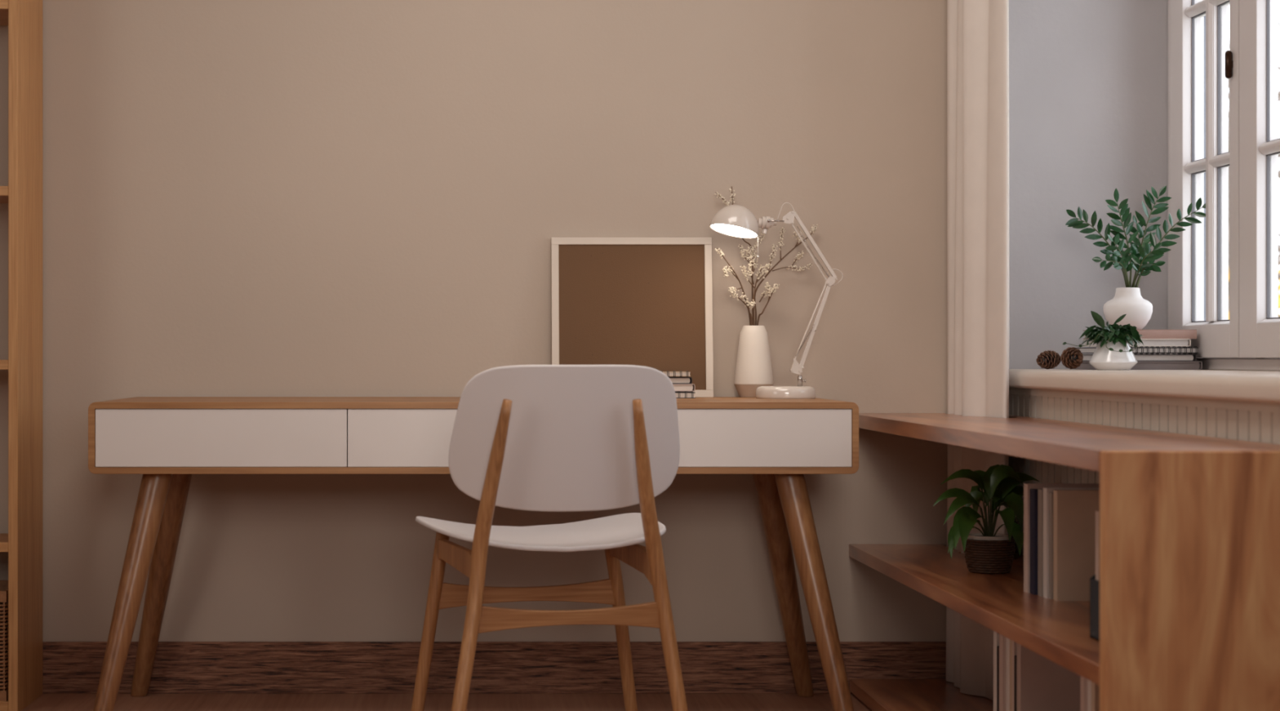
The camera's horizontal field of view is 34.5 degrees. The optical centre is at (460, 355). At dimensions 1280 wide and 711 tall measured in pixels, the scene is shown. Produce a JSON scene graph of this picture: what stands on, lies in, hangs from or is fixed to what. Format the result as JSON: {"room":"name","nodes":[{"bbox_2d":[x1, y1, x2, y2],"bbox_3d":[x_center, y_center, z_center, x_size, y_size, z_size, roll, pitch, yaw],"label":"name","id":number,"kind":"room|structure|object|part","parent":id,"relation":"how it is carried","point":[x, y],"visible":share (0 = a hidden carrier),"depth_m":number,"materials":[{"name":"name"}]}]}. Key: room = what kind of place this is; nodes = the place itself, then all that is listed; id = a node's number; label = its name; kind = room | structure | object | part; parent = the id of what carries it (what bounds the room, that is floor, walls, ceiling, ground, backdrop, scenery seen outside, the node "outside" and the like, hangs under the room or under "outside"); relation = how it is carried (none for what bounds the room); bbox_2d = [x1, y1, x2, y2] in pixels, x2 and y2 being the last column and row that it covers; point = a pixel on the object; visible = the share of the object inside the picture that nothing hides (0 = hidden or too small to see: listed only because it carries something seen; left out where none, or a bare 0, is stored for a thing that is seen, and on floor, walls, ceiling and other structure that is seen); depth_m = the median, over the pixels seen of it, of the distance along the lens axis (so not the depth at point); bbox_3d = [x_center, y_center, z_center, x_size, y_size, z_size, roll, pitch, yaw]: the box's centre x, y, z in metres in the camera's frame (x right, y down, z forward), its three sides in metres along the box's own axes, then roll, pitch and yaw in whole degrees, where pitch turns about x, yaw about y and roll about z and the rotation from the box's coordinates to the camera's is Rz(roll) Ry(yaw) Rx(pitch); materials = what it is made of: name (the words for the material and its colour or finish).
{"room":"office","nodes":[
{"label":"office","id":0,"kind":"room"},
{"bbox_2d":[22,693,871,710],"bbox_3d":[-0.300,0.864,1.945,4.600,0.050,6.490,0,0,0],"label":"floor","id":1,"kind":"structure","parent":0,"point":[45,702],"depth_m":4.96,"materials":[{"name":"brown wood"}]},
{"bbox_2d":[0,0,42,710],"bbox_3d":[-1.436,-0.211,4.934,0.800,2.100,0.288,0,0,0],"label":"shelving unit","id":2,"kind":"object","parent":1,"relation":"on","point":[23,543],"visible":1,"depth_m":4.85,"materials":[{"name":"brown wood"}]},
{"bbox_2d":[0,580,8,701],"bbox_3d":[-1.269,0.681,4.920,0.412,0.258,0.242,0,0,0],"label":"rattan basket","id":3,"kind":"object","parent":2,"relation":"on","point":[3,584],"visible":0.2,"depth_m":4.81,"materials":[{"name":"wicker"}]},
{"bbox_3d":[-1.436,-0.822,4.913,0.755,0.022,0.244,0,0,0],"label":"shelf","id":4,"kind":"part","parent":2,"relation":"part of","materials":[{"name":"brown wood"}]},
{"bbox_3d":[-1.436,-0.385,4.913,0.755,0.022,0.244,0,0,0],"label":"shelf","id":5,"kind":"part","parent":2,"relation":"part of","materials":[{"name":"brown wood"}]},
{"bbox_3d":[-1.436,0.022,4.913,0.755,0.022,0.244,0,0,0],"label":"shelf","id":6,"kind":"part","parent":2,"relation":"part of","materials":[{"name":"brown wood"}]},
{"bbox_3d":[-1.436,0.449,4.913,0.755,0.022,0.244,0,0,0],"label":"shelf","id":7,"kind":"part","parent":2,"relation":"part of","materials":[{"name":"brown wood"}]},
{"bbox_3d":[-1.436,0.822,4.913,0.755,0.022,0.244,0,0,0],"label":"shelf","id":8,"kind":"part","parent":2,"relation":"part of","materials":[{"name":"brown wood"}]},
{"bbox_2d":[88,396,858,710],"bbox_3d":[0.028,0.471,4.760,1.694,0.736,0.630,0,0,0],"label":"desk","id":9,"kind":"object","parent":1,"relation":"on","point":[166,441],"visible":0.91,"depth_m":4.50,"materials":[{"name":"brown wood"}]},
{"bbox_3d":[-0.729,0.550,4.522,0.213,0.579,0.067,0,0,-45],"label":"leg","id":10,"kind":"part","parent":9,"relation":"part of","materials":[{"name":"brown wood"}]},
{"bbox_3d":[-0.731,0.550,4.985,0.220,0.579,0.067,0,0,45],"label":"leg","id":11,"kind":"part","parent":9,"relation":"part of","materials":[{"name":"brown wood"}]},
{"bbox_3d":[-0.527,0.181,4.701,0.553,0.127,0.398,0,0,0],"label":"drawer","id":12,"kind":"part","parent":9,"relation":"part of","materials":[{"name":"white paint"}]},
{"bbox_3d":[0.028,0.181,4.701,0.553,0.127,0.398,0,0,0],"label":"drawer","id":13,"kind":"part","parent":9,"relation":"part of","materials":[{"name":"white paint"}]},
{"bbox_2d":[551,237,713,397],"bbox_3d":[0.423,-0.094,5.058,0.397,0.396,0.052,0,0,0],"label":"picture frame","id":14,"kind":"object","parent":9,"relation":"on","point":[637,301],"visible":0.82,"depth_m":5.06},
{"bbox_2d":[675,391,695,398],"bbox_3d":[0.467,0.095,4.963,0.190,0.020,0.126,0,0,0],"label":"spiral notebook","id":15,"kind":"object","parent":9,"relation":"on","point":[679,394],"visible":0.23,"depth_m":4.91,"materials":[{"name":"paper"}]},
{"bbox_2d":[672,383,695,391],"bbox_3d":[0.467,0.077,4.970,0.190,0.018,0.120,0,0,0],"label":"book","id":16,"kind":"object","parent":15,"relation":"on","point":[677,387],"visible":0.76,"depth_m":4.91,"materials":[{"name":"paper"}]},
{"bbox_2d":[668,377,692,383],"bbox_3d":[0.465,0.060,4.970,0.180,0.016,0.115,0,0,0],"label":"book","id":17,"kind":"object","parent":16,"relation":"on","point":[674,380],"visible":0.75,"depth_m":4.92,"materials":[{"name":"paper"}]},
{"bbox_2d":[660,370,690,377],"bbox_3d":[0.465,0.045,4.963,0.170,0.016,0.126,0,0,0],"label":"spiral notebook","id":18,"kind":"object","parent":17,"relation":"on","point":[680,374],"visible":0.35,"depth_m":4.91,"materials":[{"name":"paper"}]},
{"bbox_2d":[733,325,773,397],"bbox_3d":[0.720,0.015,5.035,0.096,0.176,0.096,0,0,0],"label":"vase","id":19,"kind":"object","parent":9,"relation":"on","point":[753,369],"visible":0.94,"depth_m":5.00,"materials":[{"name":"ceramic"}]},
{"bbox_2d":[715,248,751,325],"bbox_3d":[0.671,-0.105,5.014,0.103,0.316,0.027,0,0,-20],"label":"branch","id":20,"kind":"object","parent":19,"relation":"in","point":[730,268],"visible":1,"depth_m":5.01,"materials":[{"name":"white plant"}]},
{"bbox_2d":[714,186,764,325],"bbox_3d":[0.689,-0.183,5.056,0.108,0.471,0.070,0,0,39],"label":"branch","id":21,"kind":"object","parent":19,"relation":"in","point":[752,255],"visible":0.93,"depth_m":5.04,"materials":[{"name":"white plant"}]},
{"bbox_2d":[729,292,755,325],"bbox_3d":[0.699,-0.051,5.005,0.075,0.209,0.043,0,0,-25],"label":"branch","id":22,"kind":"object","parent":19,"relation":"in","point":[751,304],"visible":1,"depth_m":5.00,"materials":[{"name":"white plant"}]},
{"bbox_2d":[739,259,772,325],"bbox_3d":[0.721,-0.091,5.002,0.066,0.287,0.053,0,0,-42],"label":"branch","id":23,"kind":"object","parent":19,"relation":"in","point":[767,265],"visible":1,"depth_m":5.00,"materials":[{"name":"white plant"}]},
{"bbox_2d":[756,282,779,325],"bbox_3d":[0.746,-0.064,5.017,0.067,0.233,0.029,0,0,38],"label":"branch","id":24,"kind":"object","parent":19,"relation":"in","point":[767,286],"visible":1,"depth_m":5.01,"materials":[{"name":"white plant"}]},
{"bbox_2d":[754,224,817,325],"bbox_3d":[0.799,-0.136,5.046,0.169,0.377,0.039,0,0,-19],"label":"branch","id":25,"kind":"object","parent":19,"relation":"in","point":[799,255],"visible":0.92,"depth_m":5.05,"materials":[{"name":"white plant"}]},
{"bbox_3d":[0.583,0.181,4.701,0.553,0.127,0.398,0,0,0],"label":"drawer","id":26,"kind":"part","parent":9,"relation":"part of","materials":[{"name":"white paint"}]},
{"bbox_2d":[709,202,843,399],"bbox_3d":[0.754,-0.132,4.890,0.319,0.468,0.142,0,0,0],"label":"desk lamp","id":27,"kind":"object","parent":9,"relation":"on","point":[735,220],"visible":1,"depth_m":4.88,"materials":[{"name":"metal"}]},
{"bbox_2d":[711,223,756,237],"bbox_3d":[0.653,-0.300,4.890,0.110,0.032,0.112,0,0,0],"label":"diffuser","id":28,"kind":"object","parent":27,"relation":"attached to","point":[740,230],"depth_m":4.88,"materials":[{"name":"white plastic"}]},
{"bbox_3d":[0.653,-0.321,4.890,0.116,0.078,0.117,0,0,0],"label":"lamp shade","id":29,"kind":"part","parent":27,"relation":"part of","materials":[{"name":"metal"}]},
{"bbox_2d":[757,216,777,234],"bbox_3d":[0.732,-0.311,4.894,0.046,0.044,0.031,0,0,0],"label":"socket","id":30,"kind":"object","parent":27,"relation":"attached to","point":[764,223],"depth_m":4.88,"materials":[{"name":"metal"}]},
{"bbox_3d":[0.751,-0.321,4.879,0.045,0.008,0.010,0,0,-10],"label":"shade rod","id":31,"kind":"part","parent":27,"relation":"part of","materials":[{"name":"metal"}]},
{"bbox_3d":[0.814,0.061,4.890,0.020,0.025,0.012,0,0,0],"label":"post","id":32,"kind":"part","parent":27,"relation":"part of","materials":[{"name":"metal"}]},
{"bbox_3d":[0.838,-0.072,4.890,0.101,0.222,0.007,0,0,0],"label":"arm","id":33,"kind":"part","parent":27,"relation":"part of","materials":[{"name":"metal"}]},
{"bbox_3d":[0.842,-0.259,4.890,0.112,0.169,0.007,0,0,0],"label":"arm","id":34,"kind":"part","parent":27,"relation":"part of","materials":[{"name":"metal"}]},
{"bbox_3d":[0.787,0.550,4.985,0.067,0.579,0.220,0,0,45],"label":"leg","id":35,"kind":"part","parent":9,"relation":"part of","materials":[{"name":"brown wood"}]},
{"bbox_3d":[0.785,0.550,4.522,0.213,0.579,0.067,0,0,45],"label":"leg","id":36,"kind":"part","parent":9,"relation":"part of","materials":[{"name":"brown wood"}]},
{"bbox_2d":[411,364,688,710],"bbox_3d":[0.175,0.430,4.163,0.530,0.824,0.510,0,0,-11],"label":"dining chair","id":37,"kind":"object","parent":1,"relation":"on","point":[531,437],"visible":1,"depth_m":3.99,"materials":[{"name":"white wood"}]},
{"bbox_3d":[-0.070,0.607,4.333,0.093,0.467,0.034,0,0,3],"label":"leg","id":38,"kind":"part","parent":37,"relation":"part of","materials":[{"name":"brown wood"}]},
{"bbox_3d":[-0.003,0.419,4.147,0.016,0.066,0.375,0,0,-12],"label":"rail","id":39,"kind":"part","parent":37,"relation":"part of","materials":[{"name":"brown wood"}]},
{"bbox_3d":[0.023,0.462,3.929,0.138,0.759,0.092,0,0,-12],"label":"leg","id":40,"kind":"part","parent":37,"relation":"part of","materials":[{"name":"brown wood"}]},
{"bbox_3d":[0.170,0.361,4.211,0.498,0.050,0.400,0,0,-12],"label":"seat","id":41,"kind":"part","parent":37,"relation":"part of","materials":[{"name":"white paint"}]},
{"bbox_3d":[0.214,0.161,3.991,0.469,0.286,0.103,0,0,-12],"label":"backrest","id":42,"kind":"part","parent":37,"relation":"part of","materials":[{"name":"white paint"}]},
{"bbox_3d":[0.349,0.621,4.418,0.090,0.439,0.035,0,0,-26],"label":"leg","id":43,"kind":"part","parent":37,"relation":"part of","materials":[{"name":"brown wood"}]},
{"bbox_3d":[0.353,0.419,4.220,0.016,0.066,0.376,0,0,-9],"label":"rail","id":44,"kind":"part","parent":37,"relation":"part of","materials":[{"name":"brown wood"}]},
{"bbox_3d":[0.394,0.463,4.005,0.140,0.758,0.092,0,0,-12],"label":"leg","id":45,"kind":"part","parent":37,"relation":"part of","materials":[{"name":"brown wood"}]},
{"bbox_2d":[848,413,1279,710],"bbox_3d":[1.143,0.491,4.074,0.358,0.696,2.029,0,0,0],"label":"bookcase","id":46,"kind":"object","parent":1,"relation":"on","point":[1189,524],"visible":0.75,"depth_m":3.06,"materials":[{"name":"brown wood"}]},
{"bbox_3d":[1.143,0.818,4.085,0.358,0.031,1.985,0,0,0],"label":"shelf","id":47,"kind":"part","parent":46,"relation":"part of","materials":[{"name":"brown wood"}]},
{"bbox_3d":[1.143,0.484,4.091,0.358,0.030,1.996,0,0,0],"label":"shelf","id":48,"kind":"part","parent":46,"relation":"part of","materials":[{"name":"brown wood"}]},
{"bbox_2d":[933,464,1039,573],"bbox_3d":[1.141,0.352,4.418,0.249,0.232,0.135,0,0,-39],"label":"potted plant","id":49,"kind":"object","parent":46,"relation":"on","point":[988,552],"visible":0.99,"depth_m":4.40,"materials":[{"name":"green plant"}]},
{"bbox_3d":[1.143,0.426,4.430,0.095,0.076,0.095,0,0,0],"label":"pot","id":50,"kind":"part","parent":49,"relation":"part of","materials":[{"name":"wicker"}]},
{"bbox_2d":[993,631,999,710],"bbox_3d":[1.190,0.674,4.221,0.180,0.256,0.027,0,0,0],"label":"book","id":51,"kind":"object","parent":46,"relation":"on","point":[996,636],"visible":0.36,"depth_m":4.21,"materials":[{"name":"paper"}]},
{"bbox_2d":[996,646,999,710],"bbox_3d":[1.190,0.700,4.198,0.180,0.205,0.017,0,0,0],"label":"book","id":52,"kind":"object","parent":46,"relation":"on","point":[997,647],"visible":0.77,"depth_m":4.20,"materials":[{"name":"paper"}]},
{"bbox_2d":[999,634,1003,710],"bbox_3d":[1.190,0.675,4.174,0.180,0.254,0.029,0,0,0],"label":"book","id":53,"kind":"object","parent":46,"relation":"on","point":[1001,637],"visible":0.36,"depth_m":4.17,"materials":[{"name":"paper"}]},
{"bbox_2d":[1003,635,1005,710],"bbox_3d":[1.190,0.671,4.148,0.180,0.262,0.021,0,0,0],"label":"book","id":54,"kind":"object","parent":46,"relation":"on","point":[1004,637],"visible":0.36,"depth_m":4.14,"materials":[{"name":"paper"}]},
{"bbox_2d":[1005,637,1009,710],"bbox_3d":[1.190,0.673,4.123,0.180,0.258,0.027,0,0,0],"label":"book","id":55,"kind":"object","parent":46,"relation":"on","point":[1007,640],"visible":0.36,"depth_m":4.12,"materials":[{"name":"paper"}]},
{"bbox_2d":[1009,639,1012,710],"bbox_3d":[1.190,0.674,4.099,0.180,0.256,0.019,0,0,0],"label":"book","id":56,"kind":"object","parent":46,"relation":"on","point":[1011,641],"visible":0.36,"depth_m":4.09,"materials":[{"name":"paper"}]},
{"bbox_2d":[1012,640,1016,710],"bbox_3d":[1.190,0.671,4.082,0.180,0.262,0.013,0,0,0],"label":"book","id":57,"kind":"object","parent":46,"relation":"on","point":[1014,644],"visible":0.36,"depth_m":4.08,"materials":[{"name":"paper"}]},
{"bbox_2d":[1013,655,1016,710],"bbox_3d":[1.190,0.700,4.066,0.180,0.205,0.017,0,0,0],"label":"book","id":58,"kind":"object","parent":46,"relation":"on","point":[1015,656],"visible":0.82,"depth_m":4.07,"materials":[{"name":"paper"}]},
{"bbox_2d":[1030,488,1037,595],"bbox_3d":[1.202,0.366,4.025,0.160,0.205,0.033,0,0,0],"label":"book","id":59,"kind":"object","parent":46,"relation":"on","point":[1033,492],"visible":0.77,"depth_m":4.01,"materials":[{"name":"paper"}]},
{"bbox_2d":[1037,488,1043,596],"bbox_3d":[1.208,0.365,3.993,0.160,0.207,0.029,0,0,0],"label":"book","id":60,"kind":"object","parent":46,"relation":"on","point":[1040,491],"visible":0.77,"depth_m":3.99,"materials":[{"name":"paper"}]},
{"bbox_2d":[1016,643,1079,710],"bbox_3d":[1.190,0.671,4.042,0.180,0.262,0.029,0,0,0],"label":"book","id":61,"kind":"object","parent":46,"relation":"on","point":[1042,684],"visible":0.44,"depth_m":4.03,"materials":[{"name":"paper"}]},
{"bbox_2d":[1048,492,1053,599],"bbox_3d":[1.214,0.366,3.943,0.160,0.204,0.017,0,0,0],"label":"book","id":62,"kind":"object","parent":46,"relation":"on","point":[1051,494],"visible":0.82,"depth_m":3.94,"materials":[{"name":"paper"}]},
{"bbox_2d":[1023,483,1099,592],"bbox_3d":[1.198,0.361,4.057,0.160,0.214,0.029,0,0,0],"label":"book","id":63,"kind":"object","parent":46,"relation":"on","point":[1027,486],"visible":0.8,"depth_m":4.04,"materials":[{"name":"paper"}]},
{"bbox_2d":[1043,487,1099,598],"bbox_3d":[1.210,0.362,3.965,0.160,0.212,0.025,0,0,0],"label":"book","id":64,"kind":"object","parent":46,"relation":"on","point":[1046,490],"visible":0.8,"depth_m":3.96,"materials":[{"name":"paper"}]},
{"bbox_2d":[1053,489,1099,600],"bbox_3d":[1.217,0.363,3.921,0.160,0.210,0.025,0,0,0],"label":"book","id":65,"kind":"object","parent":46,"relation":"on","point":[1073,510],"visible":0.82,"depth_m":3.91,"materials":[{"name":"paper"}]},
{"bbox_2d":[1080,675,1084,710],"bbox_3d":[1.190,0.677,3.629,0.180,0.250,0.021,0,0,0],"label":"book","id":66,"kind":"object","parent":46,"relation":"on","point":[1082,678],"visible":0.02,"depth_m":3.63,"materials":[{"name":"paper"}]},
{"bbox_2d":[1084,677,1087,710],"bbox_3d":[1.190,0.677,3.609,0.180,0.250,0.017,0,0,0],"label":"book","id":67,"kind":"object","parent":46,"relation":"on","point":[1085,679],"visible":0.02,"depth_m":3.61,"materials":[{"name":"paper"}]},
{"bbox_2d":[1087,680,1091,710],"bbox_3d":[1.190,0.677,3.588,0.180,0.250,0.023,0,0,0],"label":"book","id":68,"kind":"object","parent":46,"relation":"on","point":[1089,682],"visible":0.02,"depth_m":3.58,"materials":[{"name":"paper"}]},
{"bbox_2d":[1089,573,1099,641],"bbox_3d":[1.149,0.368,3.360,0.205,0.200,0.090,0,0,0],"label":"magazine file","id":69,"kind":"object","parent":46,"relation":"on","point":[1094,584],"visible":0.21,"depth_m":3.38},
{"bbox_2d":[1095,511,1099,581],"bbox_3d":[1.143,0.361,3.383,0.185,0.208,0.016,0,0,0],"label":"book","id":70,"kind":"object","parent":69,"relation":"in","point":[1097,513],"visible":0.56,"depth_m":3.38,"materials":[{"name":"paper"}]},
{"bbox_2d":[1091,681,1099,710],"bbox_3d":[1.190,0.677,3.566,0.180,0.250,0.019,0,0,0],"label":"book","id":71,"kind":"object","parent":46,"relation":"on","point":[1095,687],"visible":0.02,"depth_m":3.56,"materials":[{"name":"paper"}]},
{"bbox_3d":[1.143,0.491,3.076,0.358,0.696,0.033,0,0,0],"label":"panel","id":72,"kind":"part","parent":46,"relation":"part of","materials":[{"name":"brown wood"}]},
{"bbox_2d":[0,0,947,641],"bbox_3d":[-0.682,-0.436,5.165,4.035,2.650,0.150,0,0,0],"label":"wall","id":73,"kind":"structure","parent":0,"point":[241,197],"depth_m":5.09,"materials":[{"name":"paint"}]},
{"bbox_2d":[42,641,946,693],"bbox_3d":[-0.637,0.775,5.085,3.925,0.128,0.010,0,0,0],"label":"baseboard","id":74,"kind":"structure","parent":73,"relation":"attached to","point":[68,667],"depth_m":5.08,"materials":[{"name":"brown wood"}]},
{"bbox_2d":[946,0,1009,700],"bbox_3d":[1.235,-0.406,4.885,0.098,2.411,0.371,0,0,0],"label":"column","id":75,"kind":"structure","parent":0,"point":[978,309],"depth_m":4.82,"materials":[{"name":"paint"}]},
{"bbox_2d":[1008,0,1168,368],"bbox_3d":[1.593,-0.839,1.970,0.535,1.844,6.540,0,0,0],"label":"wall","id":76,"kind":"structure","parent":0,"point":[1088,79],"depth_m":5.02,"materials":[{"name":"paint"}]},
{"bbox_2d":[1008,0,1279,413],"bbox_3d":[1.587,-0.744,3.744,0.597,1.674,2.689,0,0,0],"label":"window","id":77,"kind":"structure","parent":76,"relation":"attached to","point":[1239,355],"depth_m":4.54,"materials":[{"name":"paint"}]},
{"bbox_2d":[1035,350,1061,368],"bbox_3d":[1.355,0.010,4.718,0.064,0.044,0.048,0,0,0],"label":"pine cone","id":78,"kind":"object","parent":77,"relation":"on","point":[1049,359],"visible":1,"depth_m":4.71,"materials":[{"name":"brown plant"}]},
{"bbox_2d":[1060,346,1083,368],"bbox_3d":[1.401,0.006,4.696,0.050,0.051,0.051,0,0,28],"label":"pine cone","id":79,"kind":"object","parent":77,"relation":"on","point":[1071,357],"visible":1,"depth_m":4.68,"materials":[{"name":"brown plant"}]},
{"bbox_2d":[1062,311,1143,369],"bbox_3d":[1.451,-0.034,4.643,0.207,0.134,0.123,0,0,0],"label":"potted plant","id":80,"kind":"object","parent":77,"relation":"on","point":[1113,351],"visible":0.99,"depth_m":4.61,"materials":[{"name":"green plant"}]},
{"bbox_3d":[1.480,-0.001,4.645,0.106,0.068,0.106,0,0,0],"label":"pot","id":81,"kind":"part","parent":80,"relation":"part of","materials":[{"name":"ceramic"}]},
{"bbox_2d":[1070,360,1202,369],"bbox_3d":[1.580,0.023,4.800,0.262,0.020,0.150,0,0,0],"label":"book","id":82,"kind":"object","parent":77,"relation":"on","point":[1085,365],"visible":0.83,"depth_m":4.73,"materials":[{"name":"grey paper"}]},
{"bbox_2d":[1082,354,1195,361],"bbox_3d":[1.577,0.005,4.800,0.240,0.016,0.150,0,0,0],"label":"book","id":83,"kind":"object","parent":82,"relation":"on","point":[1140,357],"visible":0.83,"depth_m":4.73,"materials":[{"name":"grey paper"}]},
{"bbox_2d":[1075,346,1198,354],"bbox_3d":[1.583,-0.012,4.797,0.238,0.019,0.156,0,0,0],"label":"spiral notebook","id":84,"kind":"object","parent":83,"relation":"on","point":[1142,350],"visible":0.64,"depth_m":4.73,"materials":[{"name":"grey paper"}]},
{"bbox_2d":[1081,338,1191,346],"bbox_3d":[1.582,-0.030,4.800,0.208,0.018,0.145,0,0,0],"label":"book","id":85,"kind":"object","parent":84,"relation":"on","point":[1147,342],"visible":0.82,"depth_m":4.73,"materials":[{"name":"grey paper"}]},
{"bbox_2d":[1083,329,1196,339],"bbox_3d":[1.590,-0.049,4.800,0.222,0.022,0.135,0,0,0],"label":"book","id":86,"kind":"object","parent":85,"relation":"on","point":[1147,334],"visible":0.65,"depth_m":4.73,"materials":[{"name":"paper"}]},
{"bbox_2d":[1065,185,1205,329],"bbox_3d":[1.575,-0.230,4.796,0.338,0.340,0.144,0,0,0],"label":"potted plant","id":87,"kind":"object","parent":86,"relation":"on","point":[1128,300],"visible":0.98,"depth_m":4.77,"materials":[{"name":"green plant"}]},
{"bbox_3d":[1.499,-0.240,4.781,0.135,0.165,0.012,0,0,-14],"label":"stem","id":88,"kind":"part","parent":87,"relation":"part of","materials":[{"name":"green plant"}]},
{"bbox_3d":[1.529,-0.189,4.760,0.111,0.064,0.018,0,0,-41],"label":"stem","id":89,"kind":"part","parent":87,"relation":"part of","materials":[{"name":"green plant"}]},
{"bbox_3d":[1.544,-0.210,4.772,0.075,0.108,0.013,0,0,-45],"label":"stem","id":90,"kind":"part","parent":87,"relation":"part of","materials":[{"name":"green plant"}]},
{"bbox_3d":[1.553,-0.258,4.795,0.039,0.200,0.007,0,0,-19],"label":"stem","id":91,"kind":"part","parent":87,"relation":"part of","materials":[{"name":"green plant"}]},
{"bbox_3d":[1.582,-0.200,4.768,0.017,0.087,0.069,0,0,-25],"label":"stem","id":92,"kind":"part","parent":87,"relation":"part of","materials":[{"name":"green plant"}]},
{"bbox_3d":[1.591,-0.184,4.774,0.013,0.055,0.060,0,0,-27],"label":"stem","id":93,"kind":"part","parent":87,"relation":"part of","materials":[{"name":"green plant"}]},
{"bbox_3d":[1.609,-0.266,4.810,0.070,0.218,0.024,0,0,0],"label":"stem","id":94,"kind":"part","parent":87,"relation":"part of","materials":[{"name":"green plant"}]},
{"bbox_3d":[1.651,-0.251,4.777,0.147,0.187,0.010,0,0,17],"label":"stem","id":95,"kind":"part","parent":87,"relation":"part of","materials":[{"name":"green plant"}]},
{"bbox_3d":[1.544,0.054,3.710,0.512,0.042,2.620,0,0,0],"label":"sill","id":96,"kind":"part","parent":77,"relation":"part of","materials":[{"name":"paint"}]},
{"bbox_3d":[1.736,-0.758,4.731,0.048,1.526,0.438,0,0,0],"label":"sash","id":97,"kind":"part","parent":77,"relation":"part of","materials":[{"name":"paint"}]},
{"bbox_3d":[1.840,-0.749,3.860,0.090,1.664,2.420,0,0,0],"label":"trim","id":98,"kind":"part","parent":77,"relation":"part of","materials":[{"name":"white wood"}]},
{"bbox_3d":[1.736,-0.758,4.283,0.048,1.526,0.446,0,0,0],"label":"sash","id":99,"kind":"part","parent":77,"relation":"part of","materials":[{"name":"paint"}]},
{"bbox_2d":[1008,394,1279,555],"bbox_3d":[1.613,0.461,1.895,0.575,0.756,6.390,0,0,0],"label":"wall","id":100,"kind":"structure","parent":0,"point":[1246,425],"depth_m":4.08,"materials":[{"name":"paint"}]},
{"label":"outside","id":101,"kind":"structure","parent":0,"visible":0},
{"bbox_3d":[21.600,2.014,31.000,36.800,0.050,58.000,0,0,0],"label":"ground","id":102,"kind":"structure","parent":101,"visible":0},
{"bbox_2d":[1228,45,1279,319],"bbox_3d":[4.899,-0.526,13.016,2.816,5.039,3.019,0,0,-32],"label":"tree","id":103,"kind":"object","parent":102,"relation":"on","point":[1228,46],"visible":0.02,"depth_m":13.00,"materials":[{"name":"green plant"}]},
{"bbox_2d":[1278,21,1279,317],"bbox_3d":[7.056,-1.013,17.055,2.799,6.011,2.994,0,0,0],"label":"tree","id":104,"kind":"object","parent":102,"relation":"on","point":[1278,21],"visible":0.02,"depth_m":17.04,"materials":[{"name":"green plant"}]}
]}

